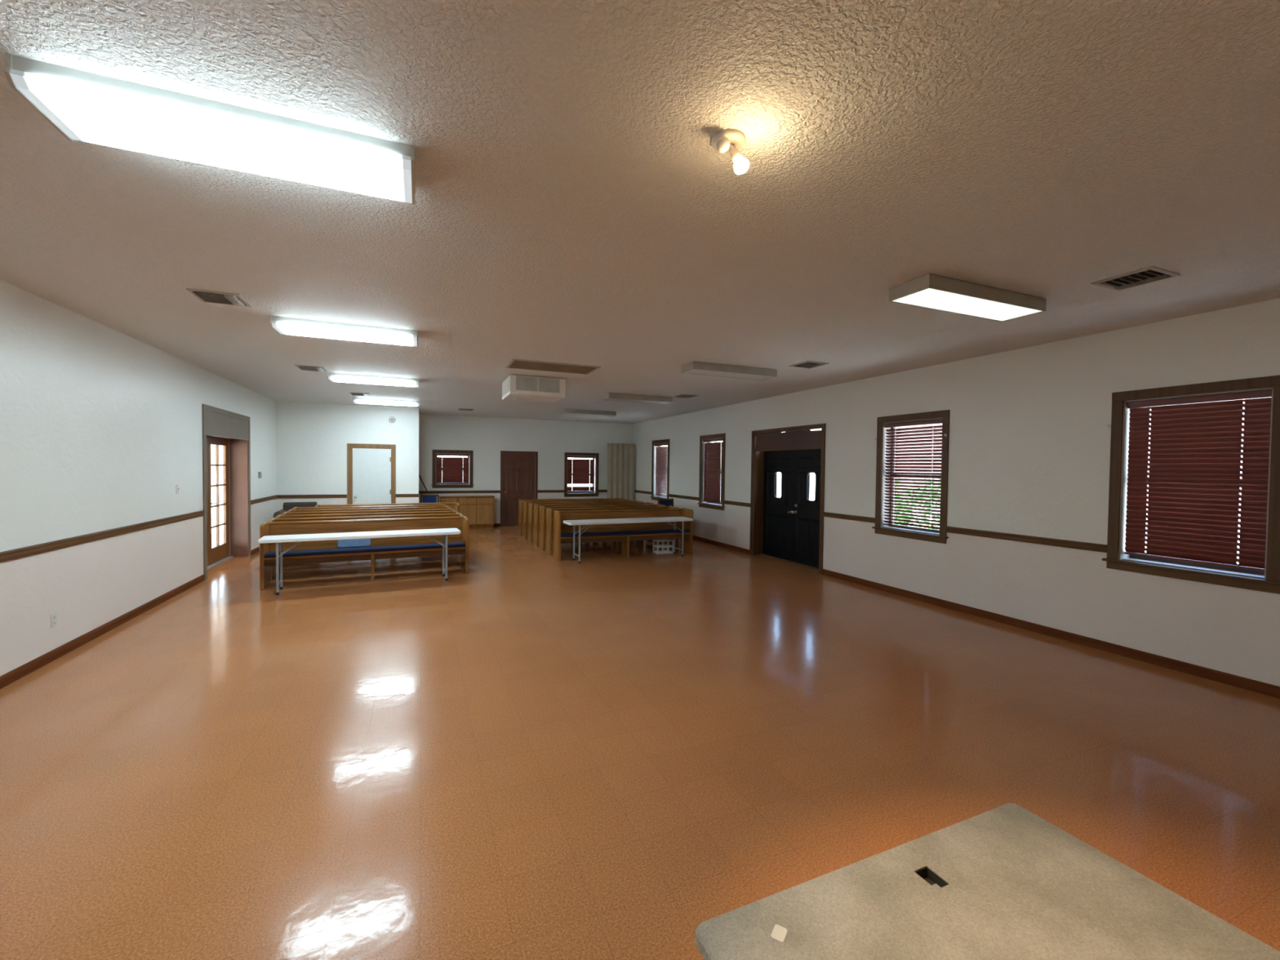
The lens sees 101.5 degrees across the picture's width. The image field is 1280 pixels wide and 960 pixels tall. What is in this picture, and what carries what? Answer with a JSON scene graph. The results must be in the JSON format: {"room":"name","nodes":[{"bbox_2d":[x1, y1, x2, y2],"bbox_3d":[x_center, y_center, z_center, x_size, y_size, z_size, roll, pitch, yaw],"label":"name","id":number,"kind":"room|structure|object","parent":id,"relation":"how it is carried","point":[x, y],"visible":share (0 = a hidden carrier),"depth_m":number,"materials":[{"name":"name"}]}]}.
{"room":"event hall","nodes":[
{"label":"event hall","id":0,"kind":"room"},
{"bbox_2d":[0,279,276,675],"bbox_3d":[-4.886,0.027,3.852,0.320,3.010,16.073,0,1,-23],"label":"wall","id":1,"kind":"structure","parent":0,"point":[100,425],"depth_m":4.96,"materials":[{"name":"white paint"}]},
{"bbox_2d":[50,612,57,628],"bbox_3d":[-4.945,1.183,4.417,0.010,0.118,0.075,0,1,-23],"label":"wall outlet","id":2,"kind":"object","parent":1,"relation":"attached to","point":[53,616],"visible":1,"depth_m":4.41,"materials":[{"name":"beige plastic"}]},
{"bbox_2d":[0,546,259,688],"bbox_3d":[-4.726,1.490,3.895,0.014,0.087,15.953,0,1,-23],"label":"baseboard","id":3,"kind":"structure","parent":1,"relation":"attached to","point":[12,676],"depth_m":4.86,"materials":[{"name":"brown wood"}]},
{"bbox_2d":[0,494,277,562],"bbox_3d":[-4.709,0.568,3.876,0.026,0.074,15.953,0,1,-23],"label":"chair rail","id":4,"kind":"object","parent":1,"relation":"attached to","point":[8,555],"visible":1,"depth_m":4.91,"materials":[{"name":"brown wood"}]},
{"bbox_2d":[176,484,179,493],"bbox_3d":[-5.879,0.119,6.663,0.020,0.118,0.075,0,1,-23],"label":"light switch","id":5,"kind":"object","parent":1,"relation":"attached to","point":[177,486],"visible":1,"depth_m":6.65,"materials":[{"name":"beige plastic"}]},
{"bbox_2d":[202,404,250,580],"bbox_3d":[-6.775,0.148,8.388,0.338,2.510,2.192,0,1,-23],"label":"door","id":6,"kind":"structure","parent":1,"relation":"in","point":[231,430],"depth_m":9.10,"materials":[{"name":"wood"}]},
{"bbox_2d":[257,471,262,478],"bbox_3d":[-7.274,-0.097,10.031,0.046,0.120,0.110,0,1,-23],"label":"thermostat","id":7,"kind":"object","parent":1,"relation":"attached to","point":[260,473],"visible":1,"depth_m":9.98,"materials":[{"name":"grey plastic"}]},
{"bbox_2d":[275,400,418,511],"bbox_3d":[-6.520,-0.181,11.812,2.812,3.010,0.120,0,1,-23],"label":"wall","id":8,"kind":"structure","parent":0,"point":[312,439],"depth_m":11.60,"materials":[{"name":"white paint"}]},
{"bbox_2d":[276,493,418,498],"bbox_3d":[-6.498,0.360,11.757,2.812,0.074,0.026,0,1,-23],"label":"chair rail","id":9,"kind":"object","parent":8,"relation":"attached to","point":[279,496],"visible":1,"depth_m":11.54,"materials":[{"name":"brown wood"}]},
{"bbox_2d":[346,443,395,504],"bbox_3d":[-6.122,0.253,11.955,0.987,2.145,0.186,0,1,-23],"label":"door","id":10,"kind":"structure","parent":8,"relation":"in","point":[371,468],"depth_m":11.91,"materials":[{"name":"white wood"}]},
{"bbox_2d":[388,416,395,422],"bbox_3d":[-5.701,-1.388,12.030,0.144,0.144,0.046,0,1,-23],"label":"smoke detector","id":11,"kind":"object","parent":8,"relation":"attached to","point":[392,419],"visible":1,"depth_m":12.02,"materials":[{"name":"beige plastic"}]},
{"bbox_2d":[418,413,635,523],"bbox_3d":[-2.932,-0.212,14.854,6.395,3.010,0.609,0,1,-23],"label":"wall","id":12,"kind":"structure","parent":0,"point":[486,437],"depth_m":14.83,"materials":[{"name":"white paint"}]},
{"bbox_2d":[431,449,474,488],"bbox_3d":[-5.044,-0.296,14.100,1.080,1.015,0.245,0,1,-23],"label":"window","id":13,"kind":"structure","parent":12,"relation":"in","point":[434,485],"depth_m":14.03,"materials":[{"name":"paint"}]},
{"bbox_2d":[493,523,500,526],"bbox_3d":[-3.028,1.248,14.896,6.015,0.087,0.014,0,1,-23],"label":"baseboard","id":14,"kind":"structure","parent":12,"relation":"attached to","point":[495,524],"depth_m":14.50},
{"bbox_2d":[500,450,537,526],"bbox_3d":[-3.399,0.241,14.719,1.035,2.100,0.111,0,1,-23],"label":"door","id":15,"kind":"structure","parent":12,"relation":"in","point":[517,468],"depth_m":14.69,"materials":[{"name":"brown wood"}]},
{"bbox_2d":[563,452,599,497],"bbox_3d":[-1.748,-0.158,15.483,1.090,1.290,0.245,0,1,-23],"label":"window","id":16,"kind":"structure","parent":12,"relation":"in","point":[595,493],"depth_m":15.45,"materials":[{"name":"paint"}]},
{"bbox_2d":[0,0,1279,423],"bbox_3d":[-0.960,-1.550,6.244,9.567,0.120,17.939,0,1,-23],"label":"ceiling","id":17,"kind":"structure","parent":0,"point":[575,202],"depth_m":2.48,"materials":[{"name":"white paint"}]},
{"bbox_2d":[3,53,414,204],"bbox_3d":[-1.573,-1.350,2.106,1.224,0.098,0.372,0,1,-23],"label":"ceiling light","id":18,"kind":"object","parent":17,"relation":"attached to","point":[82,105],"visible":1,"depth_m":2.00,"materials":[{"name":"white plastic"}]},
{"bbox_2d":[185,288,252,306],"bbox_3d":[-3.378,-1.460,4.216,0.340,0.025,0.340,0,1,-23],"label":"ceiling vent","id":19,"kind":"object","parent":17,"relation":"in","point":[209,296],"visible":1,"depth_m":4.18,"materials":[{"name":"metal"}]},
{"bbox_2d":[294,364,328,371],"bbox_3d":[-4.556,-1.546,7.266,0.340,0.025,0.340,0,1,-23],"label":"ceiling vent","id":20,"kind":"object","parent":17,"relation":"in","point":[300,366],"visible":1,"depth_m":7.21,"materials":[{"name":"metal"}]},
{"bbox_2d":[270,315,417,346],"bbox_3d":[-2.825,-1.436,5.099,1.224,0.098,0.372,0,1,-23],"label":"ceiling light","id":21,"kind":"object","parent":17,"relation":"attached to","point":[282,325],"visible":1,"depth_m":4.99,"materials":[{"name":"white plastic"}]},
{"bbox_2d":[348,391,371,395],"bbox_3d":[-5.285,-1.617,9.887,0.340,0.025,0.340,0,1,-23],"label":"ceiling vent","id":22,"kind":"object","parent":17,"relation":"in","point":[351,393],"visible":1,"depth_m":9.83,"materials":[{"name":"metal"}]},
{"bbox_2d":[327,372,419,387],"bbox_3d":[-4.022,-1.518,7.957,1.224,0.098,0.372,0,1,-23],"label":"ceiling light","id":23,"kind":"object","parent":17,"relation":"attached to","point":[331,376],"visible":1,"depth_m":7.84,"materials":[{"name":"white plastic"}]},
{"bbox_2d":[352,396,419,406],"bbox_3d":[-5.180,-1.597,10.724,1.224,0.098,0.372,0,1,-23],"label":"ceiling light","id":24,"kind":"object","parent":17,"relation":"attached to","point":[355,399],"visible":1,"depth_m":10.60,"materials":[{"name":"white plastic"}]},
{"bbox_2d":[457,408,474,410],"bbox_3d":[-4.121,-1.663,12.390,0.340,0.025,0.340,0,1,-23],"label":"ceiling vent","id":25,"kind":"object","parent":17,"relation":"in","point":[460,409],"visible":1,"depth_m":12.30,"materials":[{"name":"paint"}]},
{"bbox_2d":[502,374,565,403],"bbox_3d":[-1.655,-1.394,8.084,0.826,0.297,0.800,0,1,-23],"label":"ceiling vent","id":26,"kind":"object","parent":17,"relation":"in","point":[514,388],"visible":1,"depth_m":7.77,"materials":[{"name":"beige plastic"}]},
{"bbox_2d":[515,376,537,391],"bbox_3d":[-1.660,-1.409,7.673,0.308,0.203,0.030,0,1,-23],"label":"grille","id":27,"kind":"object","parent":26,"relation":"attached to","point":[526,383],"depth_m":7.66,"materials":[{"name":"beige metal"}]},
{"bbox_2d":[538,377,559,392],"bbox_3d":[-1.354,-1.409,7.801,0.308,0.203,0.030,0,1,-23],"label":"grille","id":28,"kind":"object","parent":26,"relation":"attached to","point":[548,384],"depth_m":7.79,"materials":[{"name":"beige metal"}]},
{"bbox_2d":[505,358,600,374],"bbox_3d":[-1.165,-1.504,6.984,1.150,0.014,0.610,0,1,-23],"label":"ceiling vent","id":29,"kind":"object","parent":17,"relation":"in","point":[522,364],"visible":1,"depth_m":6.93,"materials":[{"name":"metal"}]},
{"bbox_2d":[560,408,616,416],"bbox_3d":[-1.213,-1.590,12.384,1.260,0.098,0.330,0,1,-23],"label":"ceiling light","id":30,"kind":"object","parent":17,"relation":"attached to","point":[565,411],"visible":1,"depth_m":12.27,"materials":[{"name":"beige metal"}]},
{"bbox_2d":[603,392,672,404],"bbox_3d":[-0.035,-1.514,9.724,1.260,0.098,0.330,0,1,-23],"label":"ceiling light","id":31,"kind":"object","parent":17,"relation":"attached to","point":[610,396],"visible":1,"depth_m":9.60,"materials":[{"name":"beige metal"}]},
{"bbox_2d":[673,394,698,398],"bbox_3d":[0.847,-1.540,9.636,0.340,0.025,0.340,0,1,-23],"label":"ceiling vent","id":32,"kind":"object","parent":17,"relation":"in","point":[685,396],"visible":1,"depth_m":9.56,"materials":[{"name":"metal"}]},
{"bbox_2d":[681,360,777,380],"bbox_3d":[1.181,-1.432,6.884,1.260,0.098,0.330,0,1,-23],"label":"ceiling light","id":33,"kind":"object","parent":17,"relation":"attached to","point":[695,367],"visible":1,"depth_m":6.77,"materials":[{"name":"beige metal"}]},
{"bbox_2d":[711,128,749,173],"bbox_3d":[0.361,-1.303,2.117,0.143,0.149,0.137,1,1,-5],"label":"ceiling spotlight","id":34,"kind":"object","parent":17,"relation":"attached to","point":[727,140],"visible":1,"depth_m":2.07,"materials":[{"name":"white plastic"}]},
{"bbox_2d":[729,148,742,162],"bbox_3d":[0.384,-1.302,2.100,0.047,0.046,0.040,1,2,30],"label":"socket","id":35,"kind":"object","parent":34,"relation":"attached to","point":[735,153],"depth_m":2.09,"materials":[{"name":"white plastic"}]},
{"bbox_2d":[789,360,829,368],"bbox_3d":[2.141,-1.454,6.623,0.340,0.025,0.340,0,1,-23],"label":"ceiling vent","id":36,"kind":"object","parent":17,"relation":"in","point":[807,364],"visible":1,"depth_m":6.57,"materials":[{"name":"metal"}]},
{"bbox_2d":[888,273,1046,321],"bbox_3d":[2.459,-1.347,3.908,1.260,0.098,0.330,0,1,-23],"label":"ceiling light","id":37,"kind":"object","parent":17,"relation":"attached to","point":[929,291],"visible":1,"depth_m":3.80,"materials":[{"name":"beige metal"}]},
{"bbox_2d":[1090,266,1181,290],"bbox_3d":[3.383,-1.367,3.578,0.340,0.025,0.340,0,1,-23],"label":"ceiling vent","id":38,"kind":"object","parent":17,"relation":"in","point":[1150,274],"visible":1,"depth_m":3.56,"materials":[{"name":"metal"}]},
{"bbox_2d":[0,525,1279,959],"bbox_3d":[-0.996,1.579,6.319,9.567,0.120,17.939,0,1,-23],"label":"floor","id":39,"kind":"structure","parent":0,"point":[527,753],"depth_m":3.05,"materials":[{"name":"tile"}]},
{"bbox_2d":[273,502,317,517],"bbox_3d":[-7.061,0.909,10.821,0.748,0.865,0.798,0,2,-27],"label":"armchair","id":40,"kind":"object","parent":39,"relation":"on","point":[287,506],"visible":0.23,"depth_m":10.97,"materials":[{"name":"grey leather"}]},
{"bbox_2d":[257,528,461,595],"bbox_3d":[-3.798,1.103,7.296,2.440,0.720,0.457,0,2,-27],"label":"folding table","id":41,"kind":"object","parent":39,"relation":"on","point":[282,539],"visible":1,"depth_m":7.08,"materials":[{"name":"white plastic"}]},
{"bbox_2d":[259,515,468,590],"bbox_3d":[-3.951,1.016,7.734,2.660,0.870,0.470,0,2,-27],"label":"pew","id":42,"kind":"object","parent":39,"relation":"on","point":[321,551],"visible":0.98,"depth_m":7.66,"materials":[{"name":"brown wood"}]},
{"bbox_2d":[337,538,370,547],"bbox_3d":[-4.223,0.908,7.735,0.430,0.168,0.074,0,2,-27],"label":"cushion","id":43,"kind":"object","parent":42,"relation":"on","point":[356,542],"visible":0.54,"depth_m":7.71,"materials":[{"name":"blue fabric"}]},
{"bbox_2d":[264,542,465,557],"bbox_3d":[-3.933,1.019,7.699,2.560,0.077,0.352,0,2,-27],"label":"cushion","id":44,"kind":"object","parent":42,"relation":"on","point":[375,548],"depth_m":7.58,"materials":[{"name":"blue fabric"}]},
{"bbox_2d":[268,512,463,581],"bbox_3d":[-4.201,1.001,8.238,2.660,0.870,0.470,0,2,-27],"label":"pew","id":45,"kind":"object","parent":39,"relation":"on","point":[273,568],"visible":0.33,"depth_m":8.28,"materials":[{"name":"brown wood"}]},
{"bbox_2d":[275,510,458,573],"bbox_3d":[-4.451,0.986,8.742,2.660,0.870,0.470,0,2,-27],"label":"pew","id":46,"kind":"object","parent":39,"relation":"on","point":[280,516],"visible":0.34,"depth_m":8.84,"materials":[{"name":"brown wood"}]},
{"bbox_2d":[281,507,454,567],"bbox_3d":[-4.701,0.971,9.246,2.660,0.870,0.470,0,2,-27],"label":"pew","id":47,"kind":"object","parent":39,"relation":"on","point":[450,508],"visible":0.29,"depth_m":9.32,"materials":[{"name":"brown wood"}]},
{"bbox_2d":[287,506,450,511],"bbox_3d":[-4.951,0.957,9.751,2.660,0.870,0.470,0,2,-27],"label":"pew","id":48,"kind":"object","parent":39,"relation":"on","point":[431,507],"visible":0.2,"depth_m":9.85,"materials":[{"name":"brown wood"}]},
{"bbox_2d":[292,503,447,509],"bbox_3d":[-5.201,0.942,10.255,2.660,0.870,0.470,0,2,-27],"label":"pew","id":49,"kind":"object","parent":39,"relation":"on","point":[443,504],"visible":0.22,"depth_m":10.35,"materials":[{"name":"brown wood"}]},
{"bbox_2d":[315,502,459,512],"bbox_3d":[-5.175,0.927,10.875,2.660,0.870,0.470,0,2,-27],"label":"pew","id":50,"kind":"object","parent":39,"relation":"on","point":[455,505],"visible":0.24,"depth_m":11.11,"materials":[{"name":"brown wood"}]},
{"bbox_2d":[420,494,439,502],"bbox_3d":[-5.305,0.841,13.192,0.436,0.930,0.479,0,1,-21],"label":"padded chair","id":51,"kind":"object","parent":39,"relation":"on","point":[426,498],"visible":0.24,"depth_m":13.35,"materials":[{"name":"blue fabric"}]},
{"bbox_2d":[439,495,494,528],"bbox_3d":[-4.621,0.860,13.977,1.400,0.870,0.427,0,1,-23],"label":"base cabinet","id":52,"kind":"object","parent":39,"relation":"on","point":[479,509],"visible":0.73,"depth_m":13.90,"materials":[{"name":"brown wood"}]},
{"bbox_2d":[439,495,494,497],"bbox_3d":[-4.617,0.440,13.970,1.400,0.030,0.420,0,1,-23],"label":"countertop","id":53,"kind":"structure","parent":52,"relation":"on","point":[440,496],"depth_m":13.86,"materials":[{"name":"brown wood"}]},
{"bbox_2d":[518,497,625,536],"bbox_3d":[-1.698,0.910,13.266,2.660,0.870,0.470,0,1,-21],"label":"pew","id":54,"kind":"object","parent":39,"relation":"on","point":[520,501],"visible":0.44,"depth_m":12.95,"materials":[{"name":"brown wood"}]},
{"bbox_2d":[522,499,634,539],"bbox_3d":[-1.463,0.926,12.720,2.660,0.870,0.470,0,1,-21],"label":"pew","id":55,"kind":"object","parent":39,"relation":"on","point":[525,502],"visible":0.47,"depth_m":12.36,"materials":[{"name":"brown wood"}]},
{"bbox_2d":[528,500,644,542],"bbox_3d":[-1.228,0.942,12.174,2.660,0.870,0.470,0,1,-21],"label":"pew","id":56,"kind":"object","parent":39,"relation":"on","point":[531,504],"visible":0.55,"depth_m":11.91,"materials":[{"name":"brown wood"}]},
{"bbox_2d":[533,502,654,546],"bbox_3d":[-0.993,0.958,11.627,2.660,0.870,0.470,0,1,-21],"label":"pew","id":57,"kind":"object","parent":39,"relation":"on","point":[536,507],"visible":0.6,"depth_m":11.36,"materials":[{"name":"brown wood"}]},
{"bbox_2d":[539,503,666,551],"bbox_3d":[-0.757,0.973,11.081,2.660,0.870,0.470,0,1,-21],"label":"pew","id":58,"kind":"object","parent":39,"relation":"on","point":[542,508],"visible":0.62,"depth_m":10.87,"materials":[{"name":"brown wood"}]},
{"bbox_2d":[546,506,678,555],"bbox_3d":[-0.522,0.989,10.534,2.660,0.870,0.470,0,1,-21],"label":"pew","id":59,"kind":"object","parent":39,"relation":"on","point":[549,512],"visible":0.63,"depth_m":10.35,"materials":[{"name":"brown wood"}]},
{"bbox_2d":[553,507,693,560],"bbox_3d":[-0.287,1.005,9.988,2.660,0.870,0.470,0,1,-21],"label":"pew","id":60,"kind":"object","parent":39,"relation":"on","point":[562,532],"visible":0.89,"depth_m":10.00,"materials":[{"name":"brown wood"}]},
{"bbox_2d":[560,528,690,537],"bbox_3d":[-0.273,1.007,9.952,2.560,0.077,0.352,0,1,-21],"label":"cushion","id":61,"kind":"object","parent":60,"relation":"on","point":[564,532],"depth_m":9.90,"materials":[{"name":"blue fabric"}]},
{"bbox_2d":[563,516,693,563],"bbox_3d":[-0.186,1.088,9.675,2.440,0.720,0.457,0,1,-24],"label":"folding table","id":62,"kind":"object","parent":39,"relation":"on","point":[613,521],"visible":1,"depth_m":9.48,"materials":[{"name":"white plastic"}]},
{"bbox_2d":[653,538,673,554],"bbox_3d":[0.457,1.307,10.352,0.346,0.265,0.220,0,1,-21],"label":"crate","id":63,"kind":"object","parent":39,"relation":"on","point":[658,552],"visible":0.96,"depth_m":10.29,"materials":[{"name":"white plastic"}]},
{"bbox_2d":[657,498,673,506],"bbox_3d":[0.722,0.925,12.560,0.436,0.930,0.479,0,2,-29],"label":"padded chair","id":64,"kind":"object","parent":39,"relation":"on","point":[668,502],"visible":0.3,"depth_m":12.72,"materials":[{"name":"blue fabric"}]},
{"bbox_2d":[695,803,1279,959],"bbox_3d":[1.483,1.644,1.164,1.810,0.051,2.335,0,1,-24],"label":"platform","id":65,"kind":"object","parent":39,"relation":"on","point":[1005,882],"visible":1,"depth_m":1.94,"materials":[{"name":"carpet"}]},
{"bbox_2d":[931,883,941,889],"bbox_3d":[1.177,1.631,2.083,0.051,0.013,0.036,0,1,-24],"label":"receptacle","id":66,"kind":"object","parent":65,"relation":"attached to","point":[936,886],"depth_m":2.10,"materials":[{"name":"grey plastic"}]},
{"bbox_2d":[632,297,1279,686],"bbox_3d":[3.253,0.022,8.020,0.260,3.010,17.479,0,1,-23],"label":"wall","id":67,"kind":"structure","parent":0,"point":[1029,439],"depth_m":5.58,"materials":[{"name":"white paint"}]},
{"bbox_2d":[649,439,669,500],"bbox_3d":[0.624,-0.257,14.167,0.245,1.645,1.140,0,1,-23],"label":"window","id":68,"kind":"structure","parent":67,"relation":"in","point":[664,441],"depth_m":14.54,"materials":[{"name":"paint"}]},
{"bbox_2d":[654,443,667,497],"bbox_3d":[0.600,-0.271,14.156,0.062,1.420,0.890,0,1,-23],"label":"window blind","id":69,"kind":"object","parent":68,"relation":"attached to","point":[661,463],"visible":0.86,"depth_m":14.18,"materials":[{"name":"red plastic"}]},
{"bbox_2d":[697,433,725,510],"bbox_3d":[1.671,-0.186,11.665,0.245,1.645,1.140,0,1,-23],"label":"window","id":70,"kind":"structure","parent":67,"relation":"in","point":[706,504],"depth_m":11.82,"materials":[{"name":"paint"}]},
{"bbox_2d":[702,438,722,503],"bbox_3d":[1.647,-0.202,11.654,0.062,1.414,0.891,0,1,-23],"label":"window blind","id":71,"kind":"object","parent":70,"relation":"attached to","point":[713,473],"visible":0.88,"depth_m":11.68,"materials":[{"name":"red plastic"}]},
{"bbox_2d":[749,423,826,573],"bbox_3d":[2.688,0.278,9.366,0.302,2.420,2.007,0,1,-23],"label":"door","id":72,"kind":"structure","parent":67,"relation":"in","point":[789,527],"depth_m":9.46,"materials":[{"name":"black wood"}]},
{"bbox_2d":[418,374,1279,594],"bbox_3d":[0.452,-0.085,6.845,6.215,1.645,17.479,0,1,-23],"label":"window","id":73,"kind":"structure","parent":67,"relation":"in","point":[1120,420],"depth_m":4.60,"materials":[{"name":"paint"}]},
{"bbox_2d":[435,453,469,483],"bbox_3d":[-5.034,-0.305,14.076,0.830,0.797,0.062,0,1,-23],"label":"window blind","id":74,"kind":"object","parent":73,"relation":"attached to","point":[449,469],"visible":1,"depth_m":14.07,"materials":[{"name":"plastic"}]},
{"bbox_2d":[567,455,595,492],"bbox_3d":[-1.738,-0.177,15.459,0.840,1.052,0.062,0,1,-23],"label":"window blind","id":75,"kind":"object","parent":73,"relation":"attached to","point":[578,470],"visible":1,"depth_m":15.45,"materials":[{"name":"red plastic"}]},
{"bbox_2d":[1124,389,1271,571],"bbox_3d":[4.671,-0.003,4.428,0.062,1.398,0.890,0,1,-23],"label":"window blind","id":76,"kind":"object","parent":73,"relation":"attached to","point":[1195,453],"visible":0.98,"depth_m":4.37,"materials":[{"name":"red plastic"}]},
{"bbox_2d":[871,409,949,543],"bbox_3d":[3.642,-0.051,6.954,0.245,1.645,1.140,0,1,-23],"label":"window","id":77,"kind":"structure","parent":67,"relation":"in","point":[941,538],"depth_m":7.00,"materials":[{"name":"paint"}]},
{"bbox_2d":[883,418,942,532],"bbox_3d":[3.619,-0.067,6.943,0.062,1.414,0.890,0,1,-23],"label":"window blind","id":78,"kind":"object","parent":77,"relation":"attached to","point":[913,441],"visible":0.96,"depth_m":6.90,"materials":[{"name":"plastic"}]},
{"bbox_2d":[693,535,1279,698],"bbox_3d":[3.110,1.483,8.002,0.014,0.087,17.479,0,1,-23],"label":"baseboard","id":79,"kind":"structure","parent":67,"relation":"attached to","point":[1270,690],"depth_m":5.13,"materials":[{"name":"brown wood"}]},
{"label":"outside","id":80,"kind":"structure","parent":0,"visible":0},
{"bbox_2d":[211,470,1240,564],"bbox_3d":[-7.739,1.282,18.486,320.000,0.060,280.000,0,1,-23],"label":"ground","id":81,"kind":"structure","parent":80,"point":[812,477],"depth_m":23.40,"materials":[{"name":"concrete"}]},
{"bbox_2d":[211,481,223,502],"bbox_3d":[-13.922,0.936,10.467,0.320,0.870,50.000,0,1,-23],"label":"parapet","id":82,"kind":"object","parent":81,"relation":"on","point":[220,487],"depth_m":24.07,"materials":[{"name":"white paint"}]},
{"bbox_2d":[894,477,917,525],"bbox_3d":[5.294,0.700,11.717,1.605,1.747,1.602,0,1,-23],"label":"shrub","id":83,"kind":"object","parent":81,"relation":"on","point":[899,477],"visible":0.02,"depth_m":11.39,"materials":[{"name":"green plant"}]},
{"bbox_2d":[893,478,941,529],"bbox_3d":[5.555,0.755,10.003,1.638,1.725,1.624,0,1,-23],"label":"shrub","id":84,"kind":"object","parent":81,"relation":"on","point":[924,478],"visible":0.12,"depth_m":9.93,"materials":[{"name":"green plant"}]},
{"bbox_2d":[895,401,1244,519],"bbox_3d":[20.554,-2.164,28.602,9.200,7.000,16.000,0,1,-23],"label":"neighbouring house","id":85,"kind":"structure","parent":81,"relation":"on","point":[1242,451],"depth_m":29.34,"materials":[{"name":"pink paint"}]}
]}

